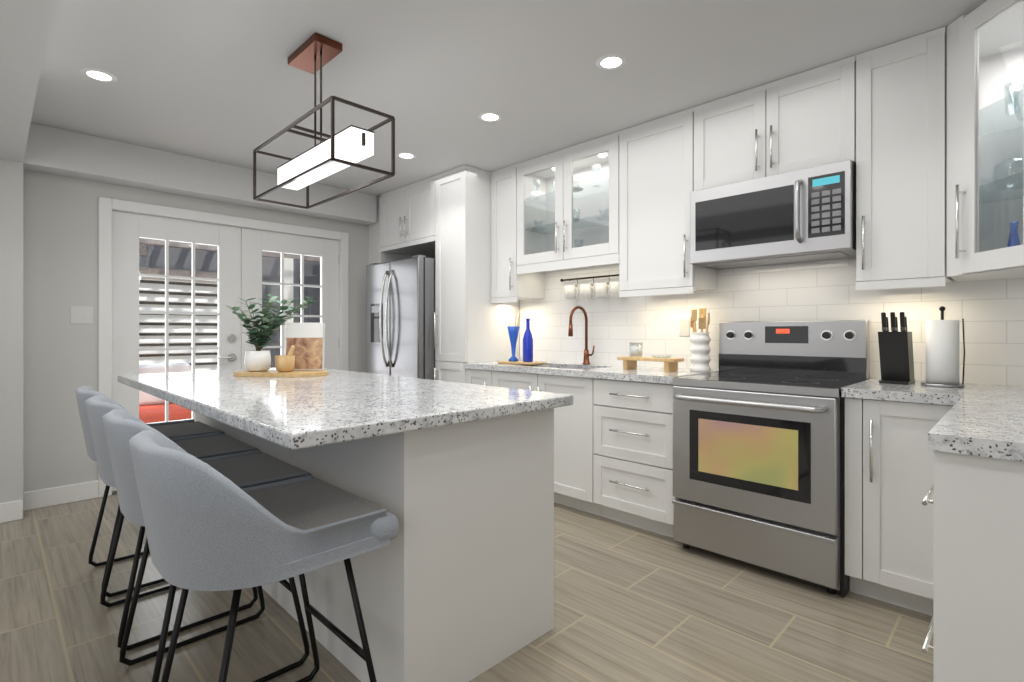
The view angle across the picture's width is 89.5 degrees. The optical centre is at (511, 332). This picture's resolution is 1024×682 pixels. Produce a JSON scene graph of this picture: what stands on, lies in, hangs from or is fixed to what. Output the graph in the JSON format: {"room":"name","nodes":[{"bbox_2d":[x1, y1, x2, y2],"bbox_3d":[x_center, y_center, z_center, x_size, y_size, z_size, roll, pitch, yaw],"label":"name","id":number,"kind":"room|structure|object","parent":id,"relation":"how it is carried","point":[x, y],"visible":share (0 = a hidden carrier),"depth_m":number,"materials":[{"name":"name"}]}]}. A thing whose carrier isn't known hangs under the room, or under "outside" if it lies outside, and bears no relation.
{"room":"kitchen","nodes":[
{"label":"kitchen","id":0,"kind":"room"},
{"bbox_2d":[0,159,22,502],"bbox_3d":[-4.490,-0.080,1.904,0.198,2.480,3.900,0,0,45],"label":"wall","id":1,"kind":"structure","parent":0,"point":[11,330],"depth_m":3.18,"materials":[{"name":"grey paint"}]},
{"bbox_2d":[23,170,368,491],"bbox_3d":[-2.351,-0.080,4.289,0.120,2.480,3.700,0,0,45],"label":"wall","id":2,"kind":"structure","parent":0,"point":[60,269],"depth_m":3.52,"materials":[{"name":"grey paint"}]},
{"bbox_2d":[0,480,97,522],"bbox_3d":[-2.453,1.100,3.950,0.215,0.120,3.075,0,0,45],"label":"baseboard","id":3,"kind":"structure","parent":2,"relation":"attached to","point":[30,500],"depth_m":3.44,"materials":[{"name":"white wood"}]},
{"bbox_2d":[70,306,92,323],"bbox_3d":[-2.974,-0.120,3.569,0.008,0.120,0.120,0,0,45],"label":"switch plate","id":4,"kind":"object","parent":2,"relation":"attached to","point":[81,315],"visible":1,"depth_m":3.57,"materials":[{"name":"white plastic"}]},
{"bbox_2d":[112,210,240,491],"bbox_3d":[-2.571,0.134,4.012,0.109,2.025,0.870,0,0,45],"label":"french door","id":5,"kind":"structure","parent":2,"relation":"in","point":[129,230],"depth_m":3.96,"materials":[{"name":"white wood"}]},
{"bbox_2d":[98,197,348,496],"bbox_3d":[-2.285,0.102,4.343,0.138,2.115,1.890,0,0,45],"label":"door frame","id":6,"kind":"structure","parent":2,"relation":"attached to","point":[106,206],"depth_m":3.82,"materials":[{"name":"white wood"}]},
{"bbox_2d":[241,228,338,369],"bbox_3d":[-1.977,0.134,4.653,0.049,2.025,0.870,0,0,45],"label":"french door","id":7,"kind":"structure","parent":2,"relation":"in","point":[255,244],"depth_m":4.64,"materials":[{"name":"white wood"}]},
{"bbox_2d":[380,176,434,262],"bbox_3d":[-0.755,-0.079,4.841,0.876,2.477,0.648,0,0,45],"label":"wall cabinet","id":8,"kind":"object","parent":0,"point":[407,221],"visible":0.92,"depth_m":4.64,"materials":[{"name":"white wood"}]},
{"bbox_2d":[0,494,932,681],"bbox_3d":[-0.862,1.190,0.594,7.200,0.060,7.150,0,0,45],"label":"floor","id":9,"kind":"structure","parent":0,"point":[633,603],"depth_m":2.06,"materials":[{"name":"tile"}]},
{"bbox_2d":[75,386,226,597],"bbox_3d":[-1.776,0.707,2.541,0.531,0.904,0.563,0,0,45],"label":"stool","id":10,"kind":"object","parent":9,"relation":"on","point":[181,428],"visible":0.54,"depth_m":2.50,"materials":[{"name":"grey fabric"}]},
{"bbox_2d":[85,395,262,650],"bbox_3d":[-1.417,0.707,2.164,0.531,0.904,0.563,0,0,45],"label":"stool","id":11,"kind":"object","parent":9,"relation":"on","point":[196,446],"visible":0.44,"depth_m":2.03,"materials":[{"name":"grey fabric"}]},
{"bbox_2d":[103,409,315,681],"bbox_3d":[-1.048,0.707,1.783,0.531,0.904,0.563,0,0,45],"label":"stool","id":12,"kind":"object","parent":9,"relation":"on","point":[239,470],"visible":0.58,"depth_m":1.75,"materials":[{"name":"grey fabric"}]},
{"bbox_2d":[129,430,398,681],"bbox_3d":[-0.686,0.707,1.410,0.531,0.904,0.563,0,0,45],"label":"stool","id":13,"kind":"object","parent":9,"relation":"on","point":[208,527],"visible":0.96,"depth_m":1.18,"materials":[{"name":"grey fabric"}]},
{"bbox_2d":[195,408,553,681],"bbox_3d":[-0.858,0.720,2.585,2.240,0.880,0.733,0,0,45],"label":"kitchen island","id":14,"kind":"object","parent":9,"relation":"on","point":[454,580],"depth_m":1.73,"materials":[{"name":"white wood"}]},
{"bbox_2d":[118,368,572,451],"bbox_3d":[-0.993,0.260,2.449,2.400,0.040,1.080,0,0,45],"label":"island countertop","id":15,"kind":"structure","parent":14,"relation":"on","point":[295,414],"depth_m":1.82,"materials":[{"name":"white stone"}]},
{"bbox_2d":[233,370,327,376],"bbox_3d":[-1.294,0.229,2.899,0.525,0.020,0.250,0,0,7],"label":"board","id":16,"kind":"object","parent":15,"relation":"on","point":[292,373],"visible":0.85,"depth_m":2.79,"materials":[{"name":"brown wood"}]},
{"bbox_2d":[225,294,315,371],"bbox_3d":[-1.396,-0.006,2.995,0.480,0.449,0.540,0,0,45],"label":"potted plant","id":17,"kind":"object","parent":16,"relation":"on","point":[258,359],"visible":1,"depth_m":2.89,"materials":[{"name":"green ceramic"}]},
{"bbox_2d":[275,345,294,371],"bbox_3d":[-1.258,0.144,2.863,0.109,0.147,0.104,0,0,45],"label":"mortar","id":18,"kind":"object","parent":16,"relation":"on","point":[284,363],"visible":1,"depth_m":2.83,"materials":[{"name":"brown wood"}]},
{"bbox_2d":[286,323,324,369],"bbox_3d":[-1.195,0.080,2.986,0.206,0.275,0.063,0,0,-7],"label":"cookbook","id":19,"kind":"object","parent":16,"relation":"on","point":[307,340],"visible":0.94,"depth_m":2.97,"materials":[{"name":"white"}]},
{"bbox_2d":[369,196,379,263],"bbox_3d":[-1.133,-0.079,5.257,0.242,2.477,0.590,0,0,45],"label":"filler panel","id":20,"kind":"object","parent":9,"relation":"on","point":[374,242],"depth_m":5.04,"materials":[{"name":"white wood"}]},
{"bbox_2d":[366,255,435,379],"bbox_3d":[-0.827,0.260,4.754,0.846,1.800,0.833,0,0,45],"label":"fridge","id":21,"kind":"object","parent":9,"relation":"on","point":[400,302],"visible":0.4,"depth_m":4.39,"materials":[{"name":"silver metal"}]},
{"bbox_2d":[434,165,518,382],"bbox_3d":[-0.303,-0.079,4.393,0.393,2.477,0.648,0,0,45],"label":"pantry cabinet","id":22,"kind":"object","parent":9,"relation":"on","point":[471,322],"visible":0.62,"depth_m":4.19,"materials":[{"name":"white wood"}]},
{"bbox_2d":[466,369,491,385],"bbox_3d":[-0.057,0.721,4.149,0.297,0.878,0.648,0,0,45],"label":"base cabinet","id":23,"kind":"object","parent":9,"relation":"on","point":[478,377],"visible":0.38,"depth_m":3.94,"materials":[{"name":"white wood"}]},
{"bbox_2d":[492,371,600,515],"bbox_3d":[0.376,0.723,3.720,0.916,0.875,0.648,0,0,45],"label":"base cabinet","id":24,"kind":"object","parent":9,"relation":"on","point":[573,455],"visible":0.48,"depth_m":3.33,"materials":[{"name":"white wood"}]},
{"bbox_2d":[463,360,718,383],"bbox_3d":[0.470,0.355,3.635,1.768,0.230,0.635,0,0,45],"label":"countertop","id":25,"kind":"structure","parent":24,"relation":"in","point":[638,374],"depth_m":3.35,"materials":[{"name":"stone"}]},
{"bbox_2d":[497,361,545,364],"bbox_3d":[0.072,0.232,3.950,0.360,0.015,0.170,0,0,45],"label":"board","id":26,"kind":"object","parent":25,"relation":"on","point":[521,363],"visible":0.96,"depth_m":3.86,"materials":[{"name":"brown wood"}]},
{"bbox_2d":[507,313,519,360],"bbox_3d":[0.012,0.028,4.002,0.102,0.390,0.100,0,0,45],"label":"vase","id":27,"kind":"object","parent":26,"relation":"on","point":[513,331],"visible":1,"depth_m":3.98,"materials":[{"name":"blue glass"}]},
{"bbox_2d":[523,318,532,361],"bbox_3d":[0.121,0.058,3.936,0.080,0.330,0.080,0,0,45],"label":"bottle","id":28,"kind":"object","parent":26,"relation":"on","point":[527,347],"visible":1,"depth_m":3.91,"materials":[{"name":"blue glass"}]},
{"bbox_2d":[568,306,594,363],"bbox_3d":[0.514,0.021,3.809,0.106,0.435,0.238,0,0,45],"label":"faucet","id":29,"kind":"object","parent":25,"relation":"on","point":[586,350],"visible":1,"depth_m":3.87,"materials":[{"name":"brown metal"}]},
{"bbox_2d":[617,356,684,371],"bbox_3d":[0.877,0.199,3.285,0.400,0.080,0.140,0,0,45],"label":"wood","id":30,"kind":"object","parent":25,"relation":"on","point":[670,364],"visible":0.98,"depth_m":3.21,"materials":[{"name":"brown wood"}]},
{"bbox_2d":[629,342,642,356],"bbox_3d":[0.806,0.111,3.355,0.088,0.095,0.088,0,0,45],"label":"candle jar","id":31,"kind":"object","parent":30,"relation":"on","point":[635,350],"visible":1,"depth_m":3.32,"materials":[{"name":"glass"}]},
{"bbox_2d":[689,308,710,371],"bbox_3d":[1.157,0.044,3.176,0.125,0.390,0.125,0,0,45],"label":"utensil crock","id":32,"kind":"object","parent":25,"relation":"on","point":[700,350],"visible":1,"depth_m":3.13,"materials":[{"name":"white ceramic"}]},
{"bbox_2d":[593,378,675,537],"bbox_3d":[0.897,0.721,3.204,0.548,0.878,0.648,0,0,45],"label":"drawers","id":33,"kind":"object","parent":9,"relation":"on","point":[633,453],"visible":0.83,"depth_m":3.00,"materials":[{"name":"white wood"}]},
{"bbox_2d":[672,320,869,597],"bbox_3d":[1.335,0.547,2.692,0.779,1.225,0.738,0,0,45],"label":"range","id":34,"kind":"object","parent":9,"relation":"on","point":[759,448],"visible":0.98,"depth_m":2.50,"materials":[{"name":"silver metal"}]},
{"bbox_2d":[845,397,952,615],"bbox_3d":[1.801,0.721,2.307,0.420,0.878,0.648,0,0,45],"label":"base cabinet","id":35,"kind":"object","parent":9,"relation":"on","point":[888,514],"visible":0.65,"depth_m":2.15,"materials":[{"name":"white wood"}]},
{"bbox_2d":[926,450,1023,681],"bbox_3d":[1.427,0.720,1.219,0.621,0.880,0.540,0,0,45],"label":"base cabinet","id":36,"kind":"object","parent":9,"relation":"on","point":[976,628],"depth_m":1.19,"materials":[{"name":"white wood"}]},
{"bbox_2d":[841,379,1023,461],"bbox_3d":[1.658,0.260,1.740,1.028,0.040,1.655,0,0,45],"label":"countertop","id":37,"kind":"structure","parent":36,"relation":"on","point":[983,420],"depth_m":1.55,"materials":[{"name":"stone"}]},
{"bbox_2d":[878,312,914,384],"bbox_3d":[1.831,0.073,2.457,0.112,0.332,0.233,0,0,45],"label":"knife block","id":38,"kind":"object","parent":37,"relation":"on","point":[896,356],"visible":1,"depth_m":2.40,"materials":[{"name":"black plastic"}]},
{"bbox_2d":[921,306,964,387],"bbox_3d":[1.929,0.060,2.312,0.153,0.357,0.150,0,0,45],"label":"paper towel","id":39,"kind":"object","parent":37,"relation":"on","point":[942,352],"visible":1,"depth_m":2.27,"materials":[{"name":"white paper"}]},
{"bbox_2d":[31,0,986,196],"bbox_3d":[-0.904,-1.360,0.636,7.320,0.080,7.150,0,0,45],"label":"ceiling","id":40,"kind":"structure","parent":0,"point":[221,81],"depth_m":2.56,"materials":[{"name":"white paint"}]},
{"bbox_2d":[80,68,117,82],"bbox_3d":[-2.118,-1.318,2.650,0.149,0.004,0.149,0,0,39],"label":"recessed light","id":41,"kind":"object","parent":40,"relation":"in","point":[102,75],"depth_m":2.64,"materials":[{"name":"white"}]},
{"bbox_2d":[0,0,376,224],"bbox_3d":[-0.043,-1.189,1.560,6.998,0.258,3.075,0,0,45],"label":"beam","id":42,"kind":"structure","parent":40,"relation":"attached to","point":[24,27],"depth_m":3.50,"materials":[{"name":"white paint"}]},
{"bbox_2d":[253,33,394,208],"bbox_3d":[-0.897,-0.992,2.390,0.851,0.654,0.281,0,0,45],"label":"pendant light","id":43,"kind":"object","parent":40,"relation":"hanging from","point":[346,147],"visible":1,"depth_m":2.32,"materials":[{"name":"brown metal"}]},
{"bbox_2d":[396,152,416,158],"bbox_3d":[-0.787,-1.318,3.851,0.149,0.004,0.149,0,0,39],"label":"recessed light","id":44,"kind":"object","parent":40,"relation":"in","point":[406,155],"depth_m":3.84,"materials":[{"name":"white plastic"}]},
{"bbox_2d":[478,112,501,121],"bbox_3d":[-0.133,-1.318,3.160,0.149,0.004,0.149,0,0,36],"label":"recessed light","id":45,"kind":"object","parent":40,"relation":"in","point":[490,116],"depth_m":3.15,"materials":[{"name":"white"}]},
{"bbox_2d":[596,54,626,69],"bbox_3d":[0.484,-1.318,2.519,0.149,0.004,0.149,0,0,6],"label":"recessed light","id":46,"kind":"object","parent":40,"relation":"in","point":[611,61],"depth_m":2.51,"materials":[{"name":"white plastic"}]},
{"bbox_2d":[434,258,1023,385],"bbox_3d":[0.837,-0.080,3.812,5.320,2.480,0.128,0,0,45],"label":"wall","id":47,"kind":"structure","parent":0,"point":[990,313],"depth_m":3.01,"materials":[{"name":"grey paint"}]},
{"bbox_2d":[491,164,544,302],"bbox_3d":[0.036,-0.778,4.247,0.291,1.077,0.378,0,0,45],"label":"upper cabinet","id":48,"kind":"object","parent":47,"relation":"attached to","point":[509,283],"visible":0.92,"depth_m":4.15,"materials":[{"name":"white wood"}]},
{"bbox_2d":[516,131,618,265],"bbox_3d":[0.473,-0.918,3.814,0.934,0.797,0.378,0,0,45],"label":"upper cabinet","id":49,"kind":"object","parent":47,"relation":"attached to","point":[567,203],"visible":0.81,"depth_m":3.85,"materials":[{"name":"white wood"}]},
{"bbox_2d":[517,253,618,273],"bbox_3d":[0.487,-0.487,3.828,0.934,0.065,0.338,0,0,45],"label":"shelf","id":50,"kind":"object","parent":49,"relation":"attached to","point":[601,260],"visible":0.75,"depth_m":3.67,"materials":[{"name":"white wood"}]},
{"bbox_2d":[560,274,618,286],"bbox_3d":[0.641,-0.390,3.865,0.713,0.077,0.072,0,0,45],"label":"rail","id":51,"kind":"object","parent":47,"relation":"attached to","point":[562,280],"visible":0.81,"depth_m":3.91,"materials":[{"name":"brown metal"}]},
{"bbox_2d":[564,286,577,298],"bbox_3d":[0.461,-0.309,4.007,0.109,0.100,0.093,0,0,9],"label":"mug","id":52,"kind":"object","parent":51,"relation":"hanging from","point":[570,291],"depth_m":3.97,"materials":[{"name":"white ceramic"}]},
{"bbox_2d":[580,284,590,297],"bbox_3d":[0.568,-0.309,3.901,0.109,0.100,0.093,0,0,9],"label":"mug","id":53,"kind":"object","parent":51,"relation":"hanging from","point":[585,289],"depth_m":3.86,"materials":[{"name":"white ceramic"}]},
{"bbox_2d":[619,107,716,296],"bbox_3d":[0.985,-0.773,3.306,0.506,1.087,0.378,0,0,45],"label":"upper cabinet","id":54,"kind":"object","parent":47,"relation":"attached to","point":[656,172],"visible":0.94,"depth_m":3.19,"materials":[{"name":"white wood"}]},
{"bbox_2d":[679,319,689,335],"bbox_3d":[1.140,-0.033,3.415,0.070,0.115,0.007,0,0,45],"label":"electrical outlet plate","id":55,"kind":"object","parent":47,"relation":"attached to","point":[684,327],"visible":1,"depth_m":3.41,"materials":[{"name":"white plastic"}]},
{"bbox_2d":[690,160,855,269],"bbox_3d":[1.423,-0.602,2.815,0.793,0.421,0.454,0,0,45],"label":"over-the-range microwave","id":56,"kind":"object","parent":47,"relation":"attached to","point":[803,215],"visible":1,"depth_m":2.66,"materials":[{"name":"silver metal"}]},
{"bbox_2d":[693,56,855,190],"bbox_3d":[1.452,-1.066,2.844,0.803,0.502,0.378,0,0,45],"label":"upper cabinet","id":57,"kind":"object","parent":47,"relation":"attached to","point":[802,120],"visible":0.85,"depth_m":2.69,"materials":[{"name":"white wood"}]},
{"bbox_2d":[856,27,952,290],"bbox_3d":[1.855,-0.758,2.444,0.328,1.117,0.378,0,0,45],"label":"upper cabinet","id":58,"kind":"object","parent":47,"relation":"attached to","point":[901,164],"visible":0.96,"depth_m":2.33,"materials":[{"name":"white wood"}]},
{"bbox_2d":[946,0,1023,281],"bbox_3d":[2.103,-0.778,1.958,0.703,1.077,0.717,0,0,45],"label":"upper cabinet","id":59,"kind":"object","parent":47,"relation":"attached to","point":[984,141],"visible":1,"depth_m":2.17,"materials":[{"name":"white wood"}]},
{"label":"outside","id":60,"kind":"structure","parent":0,"visible":0},
{"bbox_3d":[-6.004,1.210,6.996,8.880,0.060,13.000,0,0,45],"label":"ground","id":61,"kind":"structure","parent":60,"visible":0},
{"bbox_2d":[139,363,191,422],"bbox_3d":[-3.231,0.745,4.986,0.750,0.870,1.550,0,0,45],"label":"bench","id":62,"kind":"object","parent":61,"relation":"on","point":[158,407],"depth_m":4.96,"materials":[{"name":"red wood"}]},
{"bbox_2d":[139,267,217,371],"bbox_3d":[-3.882,0.100,5.969,0.160,2.160,1.230,0,0,45],"label":"fence","id":63,"kind":"object","parent":61,"relation":"on","point":[180,325],"depth_m":5.99,"materials":[{"name":"beige wood"}]},
{"bbox_2d":[139,238,319,261],"bbox_3d":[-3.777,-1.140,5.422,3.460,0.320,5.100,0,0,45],"label":"pergola beam","id":64,"kind":"structure","parent":63,"relation":"on","point":[207,248],"depth_m":6.17,"materials":[{"name":"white wood"}]},
{"bbox_2d":[139,245,319,367],"bbox_3d":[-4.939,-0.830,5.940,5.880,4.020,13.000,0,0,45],"label":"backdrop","id":65,"kind":"object","parent":61,"relation":"on","point":[158,263],"depth_m":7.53,"materials":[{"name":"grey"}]}
]}

